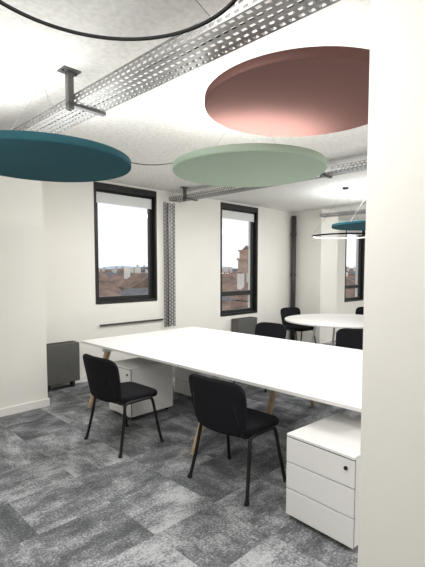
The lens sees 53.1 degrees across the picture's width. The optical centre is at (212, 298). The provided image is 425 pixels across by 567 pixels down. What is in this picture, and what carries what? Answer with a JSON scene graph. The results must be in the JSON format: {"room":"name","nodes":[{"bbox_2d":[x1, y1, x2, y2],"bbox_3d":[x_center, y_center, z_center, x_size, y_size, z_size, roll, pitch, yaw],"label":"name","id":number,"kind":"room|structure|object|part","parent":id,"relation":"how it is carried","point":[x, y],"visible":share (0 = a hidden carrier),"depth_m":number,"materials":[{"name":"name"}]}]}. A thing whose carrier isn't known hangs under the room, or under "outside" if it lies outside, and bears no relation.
{"room":"open-plan office","nodes":[
{"label":"open-plan office","id":0,"kind":"room"},
{"bbox_2d":[0,176,47,408],"bbox_3d":[-3.649,-0.098,3.741,4.100,2.900,0.710,-4,5,-45],"label":"wall","id":1,"kind":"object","parent":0,"point":[23,352],"depth_m":4.76,"materials":[{"name":"white paint"}]},
{"bbox_2d":[0,398,49,416],"bbox_3d":[-3.386,1.320,3.583,4.118,0.090,0.018,-4,5,-45],"label":"baseboard","id":2,"kind":"structure","parent":1,"relation":"attached to","point":[20,408],"depth_m":4.82,"materials":[{"name":"white paint"}]},
{"bbox_2d":[0,331,360,566],"bbox_3d":[2.990,1.329,4.892,15.000,0.100,8.580,-4,5,-45],"label":"floor","id":3,"kind":"structure","parent":0,"point":[67,499],"depth_m":3.08,"materials":[{"name":"carpet"}]},
{"bbox_2d":[46,341,79,391],"bbox_3d":[-2.058,0.909,5.743,0.480,0.624,0.182,-4,5,-45],"label":"heater","id":4,"kind":"object","parent":3,"relation":"on","point":[63,358],"depth_m":5.68,"materials":[{"name":"grey metal"}]},
{"bbox_2d":[83,354,163,457],"bbox_3d":[-0.860,0.919,3.952,0.606,0.849,0.584,4,5,44],"label":"office chair","id":5,"kind":"object","parent":3,"relation":"on","point":[103,377],"visible":1,"depth_m":3.73,"materials":[{"name":"black fabric"}]},
{"bbox_3d":[-1.008,0.706,3.785,0.547,0.401,0.142,4,5,44],"label":"backrest","id":6,"kind":"part","parent":5,"relation":"part of","materials":[{"name":"black fabric"}]},
{"bbox_3d":[-1.022,1.103,4.173,0.076,0.452,0.486,4,5,44],"label":"leg frame","id":7,"kind":"part","parent":5,"relation":"part of","materials":[{"name":"black metal"}]},
{"bbox_3d":[-0.817,0.881,3.994,0.486,0.064,0.460,4,5,44],"label":"seat","id":8,"kind":"part","parent":5,"relation":"part of","materials":[{"name":"black fabric"}]},
{"bbox_3d":[-0.648,1.127,3.811,0.076,0.452,0.486,4,5,44],"label":"leg frame","id":9,"kind":"part","parent":5,"relation":"part of","materials":[{"name":"black metal"}]},
{"bbox_2d":[109,357,172,418],"bbox_3d":[-0.818,0.998,4.848,0.590,0.566,0.430,-4,5,-45],"label":"drawer pedestal","id":10,"kind":"object","parent":3,"relation":"on","point":[158,376],"visible":0.49,"depth_m":4.70,"materials":[{"name":"white metal"}]},
{"bbox_3d":[-1.016,1.171,4.662,0.012,0.169,0.430,-4,5,-45],"label":"drawer","id":11,"kind":"part","parent":10,"relation":"part of","materials":[{"name":"white metal"}]},
{"bbox_3d":[-1.016,0.831,4.640,0.012,0.156,0.430,-4,5,-45],"label":"drawer","id":12,"kind":"part","parent":10,"relation":"part of","materials":[{"name":"white metal"}]},
{"bbox_2d":[174,366,228,396],"bbox_3d":[-0.138,0.953,5.524,0.590,0.566,0.430,-4,5,-45],"label":"drawer pedestal","id":13,"kind":"object","parent":3,"relation":"on","point":[181,375],"visible":0.23,"depth_m":5.37,"materials":[{"name":"white metal"}]},
{"bbox_3d":[-0.336,1.126,5.338,0.012,0.169,0.430,-4,5,-45],"label":"drawer","id":14,"kind":"part","parent":13,"relation":"part of","materials":[{"name":"white metal"}]},
{"bbox_3d":[-0.336,0.953,5.327,0.012,0.166,0.430,-4,5,-45],"label":"drawer","id":15,"kind":"part","parent":13,"relation":"part of","materials":[{"name":"white metal"}]},
{"bbox_2d":[80,327,362,454],"bbox_3d":[0.304,0.932,4.556,1.964,0.745,3.670,-4,5,-45],"label":"desk","id":16,"kind":"object","parent":3,"relation":"on","point":[327,374],"visible":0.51,"depth_m":4.20,"materials":[{"name":"white laminate"}]},
{"bbox_3d":[-1.341,0.952,5.031,0.298,0.644,0.055,-4,5,-45],"label":"leg","id":17,"kind":"part","parent":16,"relation":"part of","materials":[{"name":"brown wood"}]},
{"bbox_3d":[-0.071,1.036,3.758,0.298,0.644,0.055,-4,5,-45],"label":"leg","id":18,"kind":"part","parent":16,"relation":"part of","materials":[{"name":"brown wood"}]},
{"bbox_3d":[0.641,0.990,4.465,0.239,0.641,0.055,-4,5,-45],"label":"leg","id":19,"kind":"part","parent":16,"relation":"part of","materials":[{"name":"brown wood"}]},
{"bbox_2d":[187,373,285,506],"bbox_3d":[0.163,0.968,3.209,0.606,0.849,0.584,4,5,44],"label":"office chair","id":20,"kind":"object","parent":3,"relation":"on","point":[220,406],"visible":1,"depth_m":2.99,"materials":[{"name":"black fabric"}]},
{"bbox_3d":[0.002,1.153,3.429,0.076,0.452,0.486,4,5,44],"label":"leg frame","id":21,"kind":"part","parent":20,"relation":"part of","materials":[{"name":"black metal"}]},
{"bbox_3d":[0.015,0.755,3.042,0.547,0.401,0.142,4,5,44],"label":"backrest","id":22,"kind":"part","parent":20,"relation":"part of","materials":[{"name":"black fabric"}]},
{"bbox_3d":[0.206,0.931,3.251,0.486,0.064,0.460,4,5,44],"label":"seat","id":23,"kind":"part","parent":20,"relation":"part of","materials":[{"name":"black fabric"}]},
{"bbox_3d":[0.375,1.177,3.067,0.076,0.452,0.486,4,5,44],"label":"leg frame","id":24,"kind":"part","parent":20,"relation":"part of","materials":[{"name":"black metal"}]},
{"bbox_2d":[232,317,256,334],"bbox_3d":[0.633,0.712,8.412,0.570,0.664,0.182,-4,5,-45],"label":"heater","id":25,"kind":"object","parent":3,"relation":"on","point":[246,325],"depth_m":8.28,"materials":[{"name":"grey metal"}]},
{"bbox_2d":[233,322,286,391],"bbox_3d":[0.688,0.785,5.969,0.584,0.849,0.606,-4,5,-45],"label":"office chair","id":26,"kind":"object","parent":3,"relation":"on","point":[267,329],"visible":0.2,"depth_m":6.11,"materials":[{"name":"black fabric"}]},
{"bbox_3d":[0.839,0.552,6.104,0.142,0.401,0.547,-4,5,-45],"label":"backrest","id":27,"kind":"part","parent":26,"relation":"part of","materials":[{"name":"black fabric"}]},
{"bbox_2d":[280,307,315,342],"bbox_3d":[1.701,0.617,8.496,0.606,0.849,0.584,-3,5,-35],"label":"office chair","id":28,"kind":"object","parent":3,"relation":"on","point":[288,311],"visible":0.64,"depth_m":8.52,"materials":[{"name":"black fabric"}]},
{"bbox_3d":[1.579,0.382,8.655,0.547,0.401,0.142,-3,5,-35],"label":"backrest","id":29,"kind":"part","parent":28,"relation":"part of","materials":[{"name":"black fabric"}]},
{"bbox_3d":[1.736,0.586,8.443,0.486,0.064,0.460,-3,5,-35],"label":"seat","id":30,"kind":"part","parent":28,"relation":"part of","materials":[{"name":"black fabric"}]},
{"bbox_2d":[286,413,360,548],"bbox_3d":[0.843,1.138,2.736,0.590,0.566,0.475,-3,5,-41],"label":"drawer pedestal","id":31,"kind":"object","parent":3,"relation":"on","point":[323,463],"visible":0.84,"depth_m":2.54,"materials":[{"name":"white metal"}]},
{"bbox_3d":[0.633,1.311,2.562,0.012,0.169,0.475,-3,5,-41],"label":"drawer","id":32,"kind":"part","parent":31,"relation":"part of","materials":[{"name":"white metal"}]},
{"bbox_3d":[0.633,1.137,2.551,0.012,0.166,0.475,-3,5,-41],"label":"drawer","id":33,"kind":"part","parent":31,"relation":"part of","materials":[{"name":"white metal"}]},
{"bbox_3d":[0.633,0.971,2.540,0.012,0.156,0.475,-3,5,-41],"label":"drawer","id":34,"kind":"part","parent":31,"relation":"part of","materials":[{"name":"white metal"}]},
{"bbox_2d":[285,314,363,345],"bbox_3d":[2.282,0.738,7.484,2.000,0.745,2.000,-4,5,-45],"label":"round table","id":35,"kind":"object","parent":3,"relation":"on","point":[355,321],"visible":0.54,"depth_m":7.44,"materials":[{"name":"white laminate"}]},
{"bbox_3d":[1.747,0.748,7.486,0.211,0.725,0.044,0,4,0],"label":"leg","id":36,"kind":"part","parent":35,"relation":"part of","materials":[{"name":"white metal"}]},
{"bbox_3d":[2.284,0.713,8.018,0.044,0.725,0.211,0,4,0],"label":"leg","id":37,"kind":"part","parent":35,"relation":"part of","materials":[{"name":"white metal"}]},
{"bbox_2d":[336,328,362,349],"bbox_3d":[1.671,0.828,5.323,0.584,0.849,0.606,-3,5,-41],"label":"office chair","id":38,"kind":"object","parent":3,"relation":"on","point":[352,338],"visible":0.14,"depth_m":5.51,"materials":[{"name":"black fabric"}]},
{"bbox_2d":[355,307,363,329],"bbox_3d":[3.050,0.611,8.594,0.584,0.849,0.606,-4,5,-45],"label":"office chair","id":39,"kind":"object","parent":3,"relation":"on","point":[360,310],"visible":0.06,"depth_m":8.84,"materials":[{"name":"black fabric"}]},
{"bbox_3d":[3.201,0.377,8.729,0.142,0.401,0.547,-4,5,-45],"label":"backrest","id":40,"kind":"part","parent":39,"relation":"part of","materials":[{"name":"black fabric"}]},
{"bbox_2d":[0,0,370,220],"bbox_3d":[2.990,-1.740,4.689,15.500,0.250,9.080,-4,5,-45],"label":"ceiling","id":41,"kind":"structure","parent":0,"point":[166,122],"depth_m":2.92,"materials":[{"name":"paint"}]},
{"bbox_2d":[0,87,130,181],"bbox_3d":[-1.187,-1.225,3.005,1.200,0.556,1.200,-4,5,-45],"label":"ceiling disc","id":42,"kind":"object","parent":41,"relation":"hanging from","point":[28,155],"visible":1,"depth_m":2.87,"materials":[{"name":"teal fabric"}]},
{"bbox_3d":[-1.187,-0.975,3.021,1.200,0.055,1.200,-4,5,-45],"label":"felt panel","id":43,"kind":"part","parent":42,"relation":"part of","materials":[{"name":"teal fabric"}]},
{"bbox_2d":[0,0,237,40],"bbox_3d":[-0.381,-1.278,1.429,1.072,0.240,1.072,-4,5,-45],"label":"pendant lamp","id":44,"kind":"object","parent":41,"relation":"hanging from","point":[229,5],"visible":1,"depth_m":1.88,"materials":[{"name":"black metal"}]},
{"bbox_2d":[131,162,172,164],"bbox_3d":[-0.676,-1.579,4.911,0.707,0.089,0.657,-4,5,-45],"label":"cable","id":45,"kind":"object","parent":41,"relation":"hanging from","point":[131,162],"depth_m":4.89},
{"bbox_2d":[12,0,340,133],"bbox_3d":[-0.290,-1.331,2.306,5.800,0.250,0.320,4,5,44],"label":"cable tray","id":46,"kind":"object","parent":41,"relation":"hanging from","point":[70,105],"visible":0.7,"depth_m":2.26,"materials":[{"name":"metal"}]},
{"bbox_2d":[173,130,326,186],"bbox_3d":[0.277,-1.240,3.233,1.160,0.556,1.160,-4,5,-45],"label":"ceiling disc","id":47,"kind":"object","parent":41,"relation":"hanging from","point":[243,164],"visible":0.95,"depth_m":3.01,"materials":[{"name":"green fabric"}]},
{"bbox_2d":[169,160,366,202],"bbox_3d":[1.643,-1.513,4.753,0.320,0.210,6.550,-4,5,-45],"label":"cable tray","id":48,"kind":"object","parent":41,"relation":"hanging from","point":[329,174],"visible":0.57,"depth_m":6.02,"materials":[{"name":"metal"}]},
{"bbox_2d":[204,46,369,136],"bbox_3d":[0.551,-1.319,2.568,1.200,0.311,1.200,-4,5,-45],"label":"ceiling disc","id":49,"kind":"object","parent":41,"relation":"hanging from","point":[317,90],"visible":0.71,"depth_m":2.40,"materials":[{"name":"pink fabric"}]},
{"bbox_2d":[312,187,364,238],"bbox_3d":[2.097,-1.363,6.721,1.012,0.770,1.012,-4,5,-45],"label":"pendant lamp","id":50,"kind":"object","parent":41,"relation":"hanging from","point":[343,188],"visible":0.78,"depth_m":6.70,"materials":[{"name":"black"}]},
{"bbox_2d":[313,237,364,238],"bbox_3d":[2.097,-0.990,6.746,0.987,0.014,0.987,-4,5,-45],"label":"diffuser","id":51,"kind":"object","parent":50,"relation":"attached to","point":[313,237],"depth_m":7.16,"materials":[{"name":"white plastic"}]},
{"bbox_2d":[320,209,365,217],"bbox_3d":[4.339,-1.646,6.902,0.320,0.230,5.800,-4,5,-45],"label":"cable tray","id":52,"kind":"object","parent":41,"relation":"hanging from","point":[362,211],"visible":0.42,"depth_m":8.56,"materials":[{"name":"metal"}]},
{"bbox_2d":[332,199,365,230],"bbox_3d":[2.564,-1.462,6.912,1.200,0.601,1.200,-4,5,-45],"label":"ceiling disc","id":53,"kind":"object","parent":41,"relation":"hanging from","point":[348,225],"visible":0.45,"depth_m":6.82,"materials":[{"name":"teal fabric"}]},
{"bbox_3d":[2.564,-1.189,6.930,1.200,0.055,1.200,-4,5,-45],"label":"felt panel","id":54,"kind":"part","parent":53,"relation":"part of","materials":[{"name":"teal fabric"}]},
{"bbox_2d":[42,181,365,375],"bbox_3d":[-0.124,-0.326,7.919,15.500,3.000,0.250,-4,5,-45],"label":"wall","id":55,"kind":"structure","parent":0,"point":[72,311],"depth_m":7.07,"materials":[{"name":"white paint"}]},
{"bbox_2d":[93,182,156,303],"bbox_3d":[-1.357,-0.823,6.585,1.112,1.762,0.172,-4,5,-45],"label":"lining","id":56,"kind":"object","parent":55,"relation":"attached to","point":[97,185],"visible":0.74,"depth_m":6.56,"materials":[{"name":"black metal"}]},
{"bbox_2d":[96,190,152,300],"bbox_3d":[-1.369,-0.796,6.598,1.050,1.625,0.060,-4,5,-45],"label":"window","id":57,"kind":"structure","parent":56,"relation":"attached to","point":[149,211],"depth_m":6.88,"materials":[{"name":"black"}]},
{"bbox_2d":[96,192,150,207],"bbox_3d":[-1.341,-1.506,6.523,0.990,0.140,0.006,-4,5,-45],"label":"blind","id":58,"kind":"object","parent":57,"relation":"attached to","point":[100,196],"visible":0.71,"depth_m":6.49,"materials":[{"name":"white fabric"}]},
{"bbox_2d":[96,201,151,208],"bbox_3d":[-1.340,-1.431,6.527,0.990,0.020,0.016,-4,5,-45],"label":"bar","id":59,"kind":"object","parent":58,"relation":"attached to","point":[96,201],"depth_m":6.49,"materials":[{"name":"white metal"}]},
{"bbox_2d":[100,318,162,326],"bbox_3d":[-1.234,0.371,6.640,1.160,0.027,0.028,-4,5,-45],"label":"pipe","id":60,"kind":"object","parent":55,"relation":"attached to","point":[162,318],"visible":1,"depth_m":6.58,"materials":[{"name":"grey metal"}]},
{"bbox_2d":[163,202,175,326],"bbox_3d":[-0.713,-0.555,7.077,0.203,2.050,0.050,-4,5,-45],"label":"tray","id":61,"kind":"object","parent":55,"relation":"attached to","point":[166,205],"visible":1,"depth_m":7.09,"materials":[{"name":"metal"}]},
{"bbox_2d":[50,337,289,388],"bbox_3d":[-0.310,1.051,7.637,5.970,0.090,0.016,-4,5,-45],"label":"baseboard","id":62,"kind":"structure","parent":55,"relation":"attached to","point":[82,378],"depth_m":6.04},
{"bbox_2d":[220,202,257,316],"bbox_3d":[0.486,-0.755,8.427,1.092,2.142,0.172,-4,5,-45],"label":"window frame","id":63,"kind":"structure","parent":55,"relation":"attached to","point":[222,204],"depth_m":8.53,"materials":[{"name":"black metal"}]},
{"bbox_2d":[222,208,253,313],"bbox_3d":[0.476,-0.728,8.438,1.030,2.005,0.065,-4,5,-45],"label":"window","id":64,"kind":"structure","parent":63,"relation":"attached to","point":[250,292],"depth_m":8.72,"materials":[{"name":"black"}]},
{"bbox_2d":[222,210,253,220],"bbox_3d":[0.502,-1.627,8.353,0.970,0.140,0.006,-4,5,-45],"label":"blind","id":65,"kind":"object","parent":64,"relation":"attached to","point":[225,213],"visible":1,"depth_m":8.34,"materials":[{"name":"white fabric"}]},
{"bbox_2d":[222,217,253,221],"bbox_3d":[0.503,-1.552,8.357,0.970,0.020,0.016,-4,5,-45],"label":"bar","id":66,"kind":"object","parent":65,"relation":"attached to","point":[222,217],"depth_m":8.30,"materials":[{"name":"white metal"}]},
{"bbox_2d":[290,216,296,340],"bbox_3d":[1.807,-0.432,9.519,0.128,2.800,0.128,-4,5,-45],"label":"drain pipe","id":67,"kind":"object","parent":55,"relation":"attached to","point":[293,218],"visible":0.7,"depth_m":9.46,"materials":[{"name":"grey metal"}]},
{"bbox_2d":[344,230,364,301],"bbox_3d":[3.882,-0.989,11.797,1.092,2.122,0.172,-4,5,-45],"label":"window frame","id":68,"kind":"structure","parent":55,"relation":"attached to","point":[363,235],"depth_m":12.10,"materials":[{"name":"black metal"}]},
{"bbox_2d":[345,235,361,299],"bbox_3d":[3.872,-0.962,11.809,1.030,1.985,0.065,-4,5,-45],"label":"window","id":69,"kind":"structure","parent":68,"relation":"attached to","point":[358,286],"depth_m":12.11,"materials":[{"name":"black metal"}]},
{"bbox_2d":[347,230,361,234],"bbox_3d":[3.898,-1.851,11.723,0.970,0.140,0.006,-4,5,-45],"label":"blind","id":70,"kind":"object","parent":69,"relation":"attached to","point":[348,231],"visible":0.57,"depth_m":11.74,"materials":[{"name":"white fabric"}]},
{"bbox_2d":[293,209,337,343],"bbox_3d":[2.313,-0.490,9.645,0.700,2.900,0.730,-4,5,-45],"label":"pier","id":71,"kind":"object","parent":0,"point":[316,259],"depth_m":9.35,"materials":[{"name":"white paint"}]},
{"bbox_2d":[295,337,319,343],"bbox_3d":[2.072,0.929,9.474,0.016,0.090,0.726,-4,5,-45],"label":"baseboard","id":72,"kind":"object","parent":71,"relation":"attached to","point":[298,338],"depth_m":9.44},
{"bbox_2d":[358,0,424,566],"bbox_3d":[1.963,0.126,0.361,0.220,2.900,3.730,-4,5,-45],"label":"wall partition","id":73,"kind":"structure","parent":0,"point":[391,531],"depth_m":1.51,"materials":[{"name":"paint"}]},
{"label":"outside","id":74,"kind":"structure","parent":0,"visible":0},
{"bbox_3d":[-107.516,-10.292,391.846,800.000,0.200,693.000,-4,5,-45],"label":"ground","id":75,"kind":"structure","parent":74,"visible":0},
{"bbox_2d":[100,266,234,268],"bbox_3d":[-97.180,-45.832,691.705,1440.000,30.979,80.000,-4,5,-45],"label":"hills","id":76,"kind":"structure","parent":75,"relation":"on","point":[109,267],"depth_m":682.38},
{"bbox_2d":[99,265,355,309],"bbox_3d":[62.260,-5.135,172.054,391.709,18.643,122.644,-4,5,-45],"label":"rooftops","id":77,"kind":"object","parent":75,"relation":"on","point":[123,281],"visible":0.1,"depth_m":54.52,"materials":[{"name":"tile"}]},
{"bbox_2d":[237,245,247,273],"bbox_3d":[10.236,-4.486,128.653,4.200,23.100,4.200,-4,5,-45],"label":"tower","id":78,"kind":"structure","parent":75,"relation":"on","point":[243,254],"depth_m":126.86,"materials":[{"name":"stone"}]}
]}

